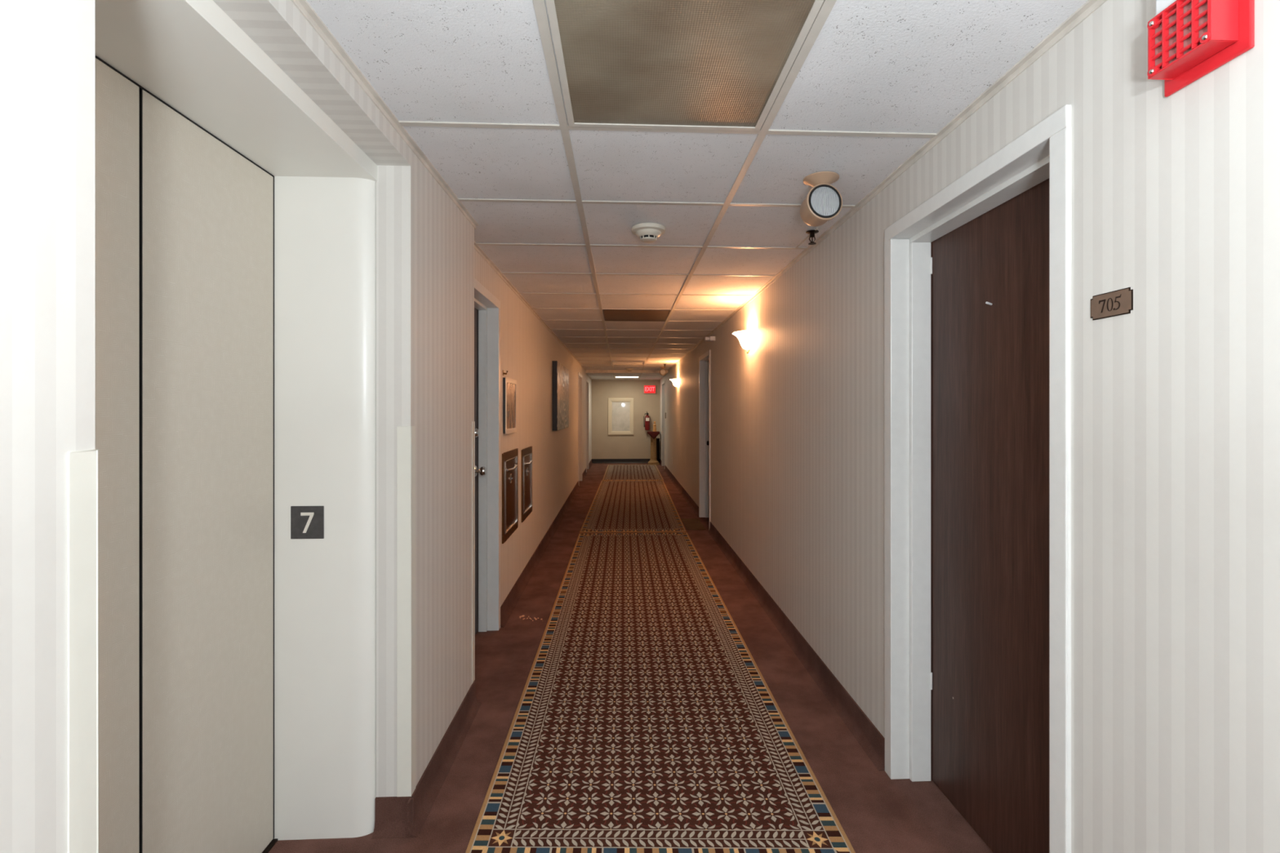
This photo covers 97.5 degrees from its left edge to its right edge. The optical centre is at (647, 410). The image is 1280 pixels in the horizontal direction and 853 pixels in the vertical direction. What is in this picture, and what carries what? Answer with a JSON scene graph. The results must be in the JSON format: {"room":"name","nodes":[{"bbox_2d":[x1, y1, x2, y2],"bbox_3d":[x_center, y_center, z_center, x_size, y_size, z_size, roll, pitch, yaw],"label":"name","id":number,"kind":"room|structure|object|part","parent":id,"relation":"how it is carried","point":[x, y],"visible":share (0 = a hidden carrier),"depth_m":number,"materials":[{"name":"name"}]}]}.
{"room":"hotel corridor","nodes":[
{"label":"hotel corridor","id":0,"kind":"room"},
{"bbox_2d":[0,0,474,852],"bbox_3d":[-0.991,0.180,0.060,0.625,2.330,5.012,0,0,-3],"label":"wall","id":1,"kind":"structure","parent":0,"point":[425,244],"depth_m":0.70,"materials":[{"name":"paint"}]},
{"bbox_2d":[66,449,98,852],"bbox_3d":[-0.726,0.643,0.704,0.042,1.187,0.040,0,0,-3],"label":"guard","id":2,"kind":"object","parent":1,"relation":"attached to","point":[82,738],"visible":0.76,"depth_m":0.70,"materials":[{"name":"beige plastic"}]},
{"bbox_2d":[94,0,377,852],"bbox_3d":[-1.022,0.276,1.254,0.365,2.139,1.200,0,0,-3],"label":"door","id":3,"kind":"structure","parent":1,"relation":"in","point":[235,220],"depth_m":1.51,"materials":[{"name":"beige metal"}]},
{"bbox_3d":[-1.150,0.303,0.996,0.035,2.067,0.540,0,0,-3],"label":"panel","id":4,"kind":"part","parent":3,"relation":"part of","materials":[{"name":"laminate"}]},
{"bbox_3d":[-1.174,0.303,1.514,0.035,2.067,0.480,0,0,-3],"label":"panel","id":5,"kind":"part","parent":3,"relation":"part of","materials":[{"name":"laminate"}]},
{"bbox_3d":[-1.153,1.342,1.241,0.042,0.006,1.030,0,0,-3],"label":"sill","id":6,"kind":"part","parent":3,"relation":"part of","materials":[{"name":"brown metal"}]},
{"bbox_2d":[290,506,324,538],"bbox_3d":[-1.065,0.350,1.760,0.101,0.103,0.004,0,0,-3],"label":"number plate","id":7,"kind":"object","parent":3,"relation":"attached to","point":[306,522],"visible":1,"depth_m":1.76,"materials":[{"name":"grey plastic"}]},
{"bbox_2d":[396,426,415,796],"bbox_3d":[-0.779,0.643,1.818,0.046,1.187,0.042,0,0,-3],"label":"guard","id":8,"kind":"object","parent":1,"relation":"attached to","point":[406,435],"visible":1,"depth_m":1.80,"materials":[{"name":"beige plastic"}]},
{"bbox_2d":[471,421,475,684],"bbox_3d":[-0.811,0.643,2.560,0.042,1.187,0.042,0,0,-3],"label":"guard","id":9,"kind":"object","parent":1,"relation":"attached to","point":[473,422],"visible":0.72,"depth_m":2.55,"materials":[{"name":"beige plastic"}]},
{"bbox_2d":[399,0,936,379],"bbox_3d":[-0.161,-0.833,5.999,1.753,0.066,16.800,0,0,-3],"label":"grid","id":10,"kind":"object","parent":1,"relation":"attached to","point":[540,6],"depth_m":1.82,"materials":[{"name":"paint"}]},
{"bbox_2d":[290,0,1107,380],"bbox_3d":[-0.161,-0.825,5.999,1.753,0.083,16.800,0,0,-3],"label":"trim","id":11,"kind":"structure","parent":1,"relation":"attached to","point":[304,6],"depth_m":1.65,"materials":[{"name":"paint"}]},
{"bbox_2d":[474,248,591,606],"bbox_3d":[-1.252,0.180,8.457,0.200,2.330,11.788,0,0,-3],"label":"wall","id":12,"kind":"structure","parent":0,"point":[528,349],"depth_m":4.86,"materials":[{"name":"paint"}]},
{"bbox_2d":[371,459,592,839],"bbox_3d":[-0.989,1.291,5.961,0.143,0.108,16.800,0,0,-3],"label":"baseboard","id":13,"kind":"structure","parent":12,"relation":"attached to","point":[395,817],"depth_m":2.06,"materials":[{"name":"red carpet"}]},
{"bbox_2d":[474,278,500,634],"bbox_3d":[-0.972,0.334,3.043,0.165,2.027,0.875,0,0,-3],"label":"door","id":14,"kind":"structure","parent":12,"relation":"in","point":[486,306],"depth_m":3.42,"materials":[{"name":"white wood"}]},
{"bbox_3d":[-0.993,0.360,3.343,0.067,0.066,0.066,0,0,-3],"label":"knob","id":15,"kind":"part","parent":14,"relation":"part of","materials":[{"name":"silver metal"}]},
{"bbox_2d":[502,448,518,543],"bbox_3d":[-0.923,0.562,3.833,0.029,0.579,0.515,0,0,-3],"label":"door","id":16,"kind":"structure","parent":12,"relation":"in","point":[509,459],"depth_m":3.81,"materials":[{"name":"brown wood"}]},
{"bbox_3d":[-0.935,0.562,3.833,0.005,0.461,0.401,0,0,-3],"label":"door panel","id":17,"kind":"part","parent":16,"relation":"part of","materials":[{"name":"brown wood"}]},
{"bbox_3d":[-0.921,0.392,3.834,0.024,0.031,0.341,0,0,-3],"label":"handle","id":18,"kind":"part","parent":16,"relation":"part of","materials":[{"name":"silver metal"}]},
{"bbox_2d":[521,446,532,522],"bbox_3d":[-0.954,0.575,4.506,0.029,0.554,0.475,0,0,-3],"label":"door","id":19,"kind":"structure","parent":12,"relation":"in","point":[526,454],"depth_m":4.48,"materials":[{"name":"brown wood"}]},
{"bbox_3d":[-0.966,0.575,4.505,0.005,0.436,0.361,0,0,-3],"label":"door panel","id":20,"kind":"part","parent":19,"relation":"part of","materials":[{"name":"brown wood"}]},
{"bbox_3d":[-0.952,0.417,4.506,0.024,0.031,0.301,0,0,-3],"label":"handle","id":21,"kind":"part","parent":19,"relation":"part of","materials":[{"name":"silver metal"}]},
{"bbox_2d":[552,360,568,431],"bbox_3d":[-1.049,-0.163,6.859,0.055,0.770,1.360,0,0,-3],"label":"canvas painting","id":22,"kind":"object","parent":12,"relation":"attached to","point":[560,373],"visible":1,"depth_m":6.50},
{"bbox_2d":[577,372,582,480],"bbox_3d":[-1.320,0.334,10.330,0.187,2.027,0.905,0,0,-3],"label":"door","id":23,"kind":"structure","parent":12,"relation":"in","point":[580,375],"depth_m":10.73,"materials":[{"name":"white wood"}]},
{"bbox_2d":[586,379,588,472],"bbox_3d":[-1.420,0.334,12.498,0.187,2.027,0.905,0,0,-3],"label":"door","id":24,"kind":"structure","parent":12,"relation":"in","point":[587,380],"depth_m":12.90,"materials":[{"name":"white wood"}]},
{"bbox_3d":[-0.911,-0.243,3.612,0.035,0.035,0.024,0,0,-3],"label":"hook","id":25,"kind":"object","parent":12,"relation":"attached to","visible":0},
{"bbox_2d":[502,377,516,434],"bbox_3d":[-0.926,-0.032,3.796,0.018,0.372,0.380,0,0,-3],"label":"framed picture","id":26,"kind":"object","parent":25,"relation":"hanging from","point":[509,385],"visible":1,"depth_m":3.75,"materials":[{"name":"beige paper"}]},
{"bbox_3d":[-0.928,-0.032,3.796,0.013,0.360,0.372,0,0,-3],"label":"dark frame","id":27,"kind":"part","parent":26,"relation":"part of","materials":[{"name":"brown wood"}]},
{"bbox_2d":[506,382,515,429],"bbox_3d":[-0.921,-0.032,3.796,0.001,0.306,0.318,0,0,-3],"label":"print","id":28,"kind":"object","parent":26,"relation":"attached to","point":[510,386],"depth_m":3.79},
{"bbox_2d":[591,379,660,458],"bbox_3d":[-0.668,0.180,14.460,2.600,2.330,0.150,0,0,-3],"label":"wall","id":29,"kind":"structure","parent":0,"point":[604,446],"depth_m":14.38,"materials":[{"name":"grey paint"}]},
{"bbox_2d":[608,398,633,435],"bbox_3d":[-0.675,0.152,14.369,0.655,0.945,0.030,0,0,-3],"label":"framed print","id":30,"kind":"object","parent":29,"relation":"attached to","point":[620,411],"visible":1,"depth_m":14.37,"materials":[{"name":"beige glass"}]},
{"bbox_2d":[591,458,650,463],"bbox_3d":[-0.547,1.291,14.373,1.753,0.108,0.034,0,0,-3],"label":"baseboard","id":31,"kind":"structure","parent":29,"relation":"attached to","point":[593,460],"depth_m":14.37,"materials":[{"name":"black wood"}]},
{"bbox_2d":[643,411,649,430],"bbox_3d":[-0.001,0.261,14.323,0.154,0.479,0.161,0,0,44],"label":"fire extinguisher","id":32,"kind":"object","parent":29,"relation":"attached to","point":[646,424],"visible":1,"depth_m":14.27,"materials":[{"name":"red metal"}]},
{"bbox_2d":[644,385,655,393],"bbox_3d":[0.064,-0.545,14.393,0.306,0.216,0.051,0,0,-3],"label":"exit sign","id":33,"kind":"object","parent":29,"relation":"attached to","point":[647,388],"visible":1,"depth_m":14.37,"materials":[{"name":"red plastic"}]},
{"bbox_2d":[268,462,993,852],"bbox_3d":[-0.242,1.395,5.995,2.630,0.100,17.000,0,0,-3],"label":"floor","id":34,"kind":"structure","parent":0,"point":[877,813],"depth_m":2.29,"materials":[{"name":"red carpet"}]},
{"bbox_2d":[519,615,542,621],"bbox_3d":[-0.698,1.341,3.607,0.284,0.008,0.061,0,0,21],"label":"carpet lint","id":35,"kind":"object","parent":34,"relation":"on","point":[522,615],"visible":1,"depth_m":3.63},
{"bbox_2d":[579,480,686,532],"bbox_3d":[-0.220,1.340,8.463,1.180,0.009,4.520,0,0,-2],"label":"carpet runner","id":36,"kind":"object","parent":34,"relation":"on","point":[616,506],"visible":1,"depth_m":7.50,"materials":[{"name":"brown carpet"}]},
{"bbox_2d":[602,464,663,480],"bbox_3d":[-0.325,1.340,12.313,1.180,0.009,3.080,0,0,-2],"label":"carpet runner","id":37,"kind":"object","parent":34,"relation":"on","point":[613,472],"visible":0.99,"depth_m":12.01,"materials":[{"name":"brown carpet"}]},
{"bbox_2d":[648,436,659,464],"bbox_3d":[0.156,0.938,14.062,0.280,0.815,0.280,0,0,-3],"label":"pedestal","id":38,"kind":"object","parent":34,"relation":"on","point":[653,460],"visible":0.74,"depth_m":13.99,"materials":[{"name":"beige wood"}]},
{"bbox_2d":[646,431,660,439],"bbox_3d":[0.156,0.616,14.062,0.337,0.185,0.337,0,0,-3],"label":"draped cloth","id":39,"kind":"object","parent":38,"relation":"on","point":[653,434],"visible":0.98,"depth_m":13.91,"materials":[{"name":"red fabric"}]},
{"bbox_2d":[653,421,656,431],"bbox_3d":[0.186,0.394,14.064,0.104,0.258,0.104,0,0,-3],"label":"figurine","id":40,"kind":"object","parent":39,"relation":"on","point":[654,424],"visible":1,"depth_m":14.04,"materials":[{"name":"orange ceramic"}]},
{"bbox_2d":[656,438,659,462],"bbox_3d":[0.235,1.025,14.301,0.168,0.640,0.168,0,0,-3],"label":"waste bin","id":41,"kind":"object","parent":34,"relation":"on","point":[657,439],"visible":0.39,"depth_m":14.24,"materials":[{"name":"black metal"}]},
{"bbox_2d":[465,532,855,852],"bbox_3d":[-0.055,1.340,3.892,1.180,0.009,4.480,0,0,-2],"label":"carpet runner","id":42,"kind":"object","parent":34,"relation":"on","point":[645,720],"visible":1,"depth_m":2.32,"materials":[{"name":"carpet"}]},
{"bbox_2d":[680,518,706,529],"bbox_3d":[0.541,1.341,6.647,0.215,0.008,0.630,0,0,-3],"label":"door mat","id":43,"kind":"object","parent":34,"relation":"on","point":[690,523],"visible":1,"depth_m":6.59,"materials":[{"name":"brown carpet"}]},
{"bbox_2d":[306,0,1088,378],"bbox_3d":[-0.277,-0.895,5.994,2.600,0.180,17.000,0,0,-3],"label":"ceiling","id":44,"kind":"structure","parent":0,"point":[907,66],"depth_m":1.81,"materials":[{"name":"tile"}]},
{"bbox_2d":[614,376,639,377],"bbox_3d":[-0.485,-0.801,13.422,0.580,0.008,0.582,0,0,-3],"label":"recessed light","id":45,"kind":"object","parent":44,"relation":"in","point":[615,376],"visible":0.97,"depth_m":13.40,"materials":[{"name":"paint"}]},
{"bbox_2d":[612,360,645,364],"bbox_3d":[-0.327,-0.849,9.942,0.580,0.026,0.583,0,0,-3],"label":"recessed light","id":46,"kind":"object","parent":44,"relation":"in","point":[614,362],"visible":1,"depth_m":10.03,"materials":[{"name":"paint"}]},
{"bbox_2d":[613,362,644,364],"bbox_3d":[-0.327,-0.857,9.942,0.548,0.008,0.549,0,0,-3],"label":"diffuser","id":47,"kind":"object","parent":46,"relation":"attached to","point":[614,362],"depth_m":10.10,"materials":[{"name":"plastic"}]},
{"bbox_2d":[626,368,633,371],"bbox_3d":[-0.358,-0.828,11.446,0.162,0.060,0.162,0,0,-3],"label":"smoke detector","id":48,"kind":"object","parent":44,"relation":"attached to","point":[627,369],"visible":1,"depth_m":11.40,"materials":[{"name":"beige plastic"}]},
{"bbox_2d":[602,309,671,321],"bbox_3d":[-0.102,-0.858,5.067,0.580,0.008,0.583,0,0,-3],"label":"recessed light","id":49,"kind":"object","parent":44,"relation":"in","point":[609,314],"visible":1,"depth_m":5.06,"materials":[{"name":"brown metal"}]},
{"bbox_2d":[631,222,666,243],"bbox_3d":[0.006,-0.828,2.643,0.162,0.060,0.162,0,0,-3],"label":"smoke detector","id":50,"kind":"object","parent":44,"relation":"attached to","point":[648,233],"visible":1,"depth_m":2.60,"materials":[{"name":"beige plastic"}]},
{"bbox_2d":[659,366,666,375],"bbox_3d":[0.303,-0.773,11.026,0.136,0.171,0.128,0,0,-3],"label":"emergency light","id":51,"kind":"object","parent":44,"relation":"attached to","point":[662,371],"visible":0.99,"depth_m":10.97,"materials":[{"name":"beige plastic"}]},
{"bbox_2d":[545,0,824,131],"bbox_3d":[0.081,-0.858,1.106,0.580,0.008,1.194,0,0,-3],"label":"recessed light","id":52,"kind":"object","parent":44,"relation":"in","point":[694,64],"visible":1,"depth_m":1.36,"materials":[{"name":"paint"}]},
{"bbox_2d":[805,230,818,244],"bbox_3d":[0.791,-0.829,2.694,0.060,0.058,0.060,0,0,-3],"label":"sprinkler","id":53,"kind":"object","parent":44,"relation":"attached to","point":[811,233],"visible":1,"depth_m":2.69,"materials":[{"name":"brown metal"}]},
{"bbox_2d":[800,171,842,226],"bbox_3d":[0.639,-0.773,2.077,0.136,0.171,0.128,0,0,-3],"label":"emergency light","id":54,"kind":"object","parent":44,"relation":"attached to","point":[823,202],"visible":1,"depth_m":2.03,"materials":[{"name":"beige plastic"}]},
{"bbox_2d":[660,0,1279,852],"bbox_3d":[0.815,0.180,6.044,0.200,2.330,16.800,0,0,-3],"label":"wall","id":55,"kind":"structure","parent":0,"point":[1175,197],"depth_m":1.11,"materials":[{"name":"paint"}]},
{"bbox_2d":[662,380,665,466],"bbox_3d":[0.465,0.335,13.211,0.187,2.025,0.955,0,0,-3],"label":"door frame","id":56,"kind":"structure","parent":55,"relation":"in","point":[664,382],"depth_m":13.63,"materials":[{"name":"white wood"}]},
{"bbox_2d":[670,378,679,388],"bbox_3d":[0.467,-0.468,9.822,0.146,0.159,0.308,0,0,-3],"label":"wall sconce","id":57,"kind":"object","parent":55,"relation":"attached to","point":[675,381],"visible":1,"depth_m":9.74,"materials":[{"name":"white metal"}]},
{"bbox_2d":[698,350,710,530],"bbox_3d":[0.767,0.335,6.690,0.187,2.025,0.870,0,0,-3],"label":"door","id":58,"kind":"structure","parent":55,"relation":"in","point":[704,359],"depth_m":7.07,"materials":[{"name":"white wood"}]},
{"bbox_2d":[704,336,715,342],"bbox_3d":[0.665,-0.762,5.987,0.105,0.045,0.130,0,0,-3],"label":"wall sensor","id":59,"kind":"object","parent":55,"relation":"attached to","point":[711,339],"visible":1,"depth_m":5.95,"materials":[{"name":"white plastic"}]},
{"bbox_2d":[732,329,756,353],"bbox_3d":[0.724,-0.513,4.272,0.146,0.159,0.308,0,0,-3],"label":"wall sconce","id":60,"kind":"object","parent":55,"relation":"attached to","point":[746,338],"visible":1,"depth_m":4.20,"materials":[{"name":"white glass"}]},
{"bbox_2d":[659,458,884,771],"bbox_3d":[0.698,1.291,6.039,0.034,0.108,16.800,0,0,-3],"label":"baseboard","id":61,"kind":"structure","parent":55,"relation":"attached to","point":[868,737],"depth_m":2.90,"materials":[{"name":"brown wood"}]},
{"bbox_2d":[884,104,1071,852],"bbox_3d":[0.998,0.335,1.672,0.187,2.025,0.862,0,0,-3],"label":"door","id":62,"kind":"structure","parent":55,"relation":"in","point":[977,275],"depth_m":1.73,"materials":[{"name":"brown wood"}]},
{"bbox_2d":[1090,287,1133,319],"bbox_3d":[0.940,-0.215,1.139,0.004,0.051,0.097,0,0,-3],"label":"room sign","id":63,"kind":"object","parent":55,"relation":"attached to","point":[1118,302],"visible":1,"depth_m":1.13,"materials":[{"name":"brown metal"}]},
{"bbox_2d":[1146,0,1254,97],"bbox_3d":[0.922,-0.672,0.950,0.057,0.206,0.143,0,0,-3],"label":"fire alarm","id":64,"kind":"object","parent":55,"relation":"attached to","point":[1188,40],"visible":1,"depth_m":0.94,"materials":[{"name":"red plastic"}]},
{"bbox_2d":[1148,0,1209,69],"bbox_3d":[0.901,-0.643,0.950,0.010,0.095,0.104,0,0,-3],"label":"grille","id":65,"kind":"object","parent":64,"relation":"attached to","point":[1179,33],"depth_m":0.95,"materials":[{"name":"red plastic"}]}
]}

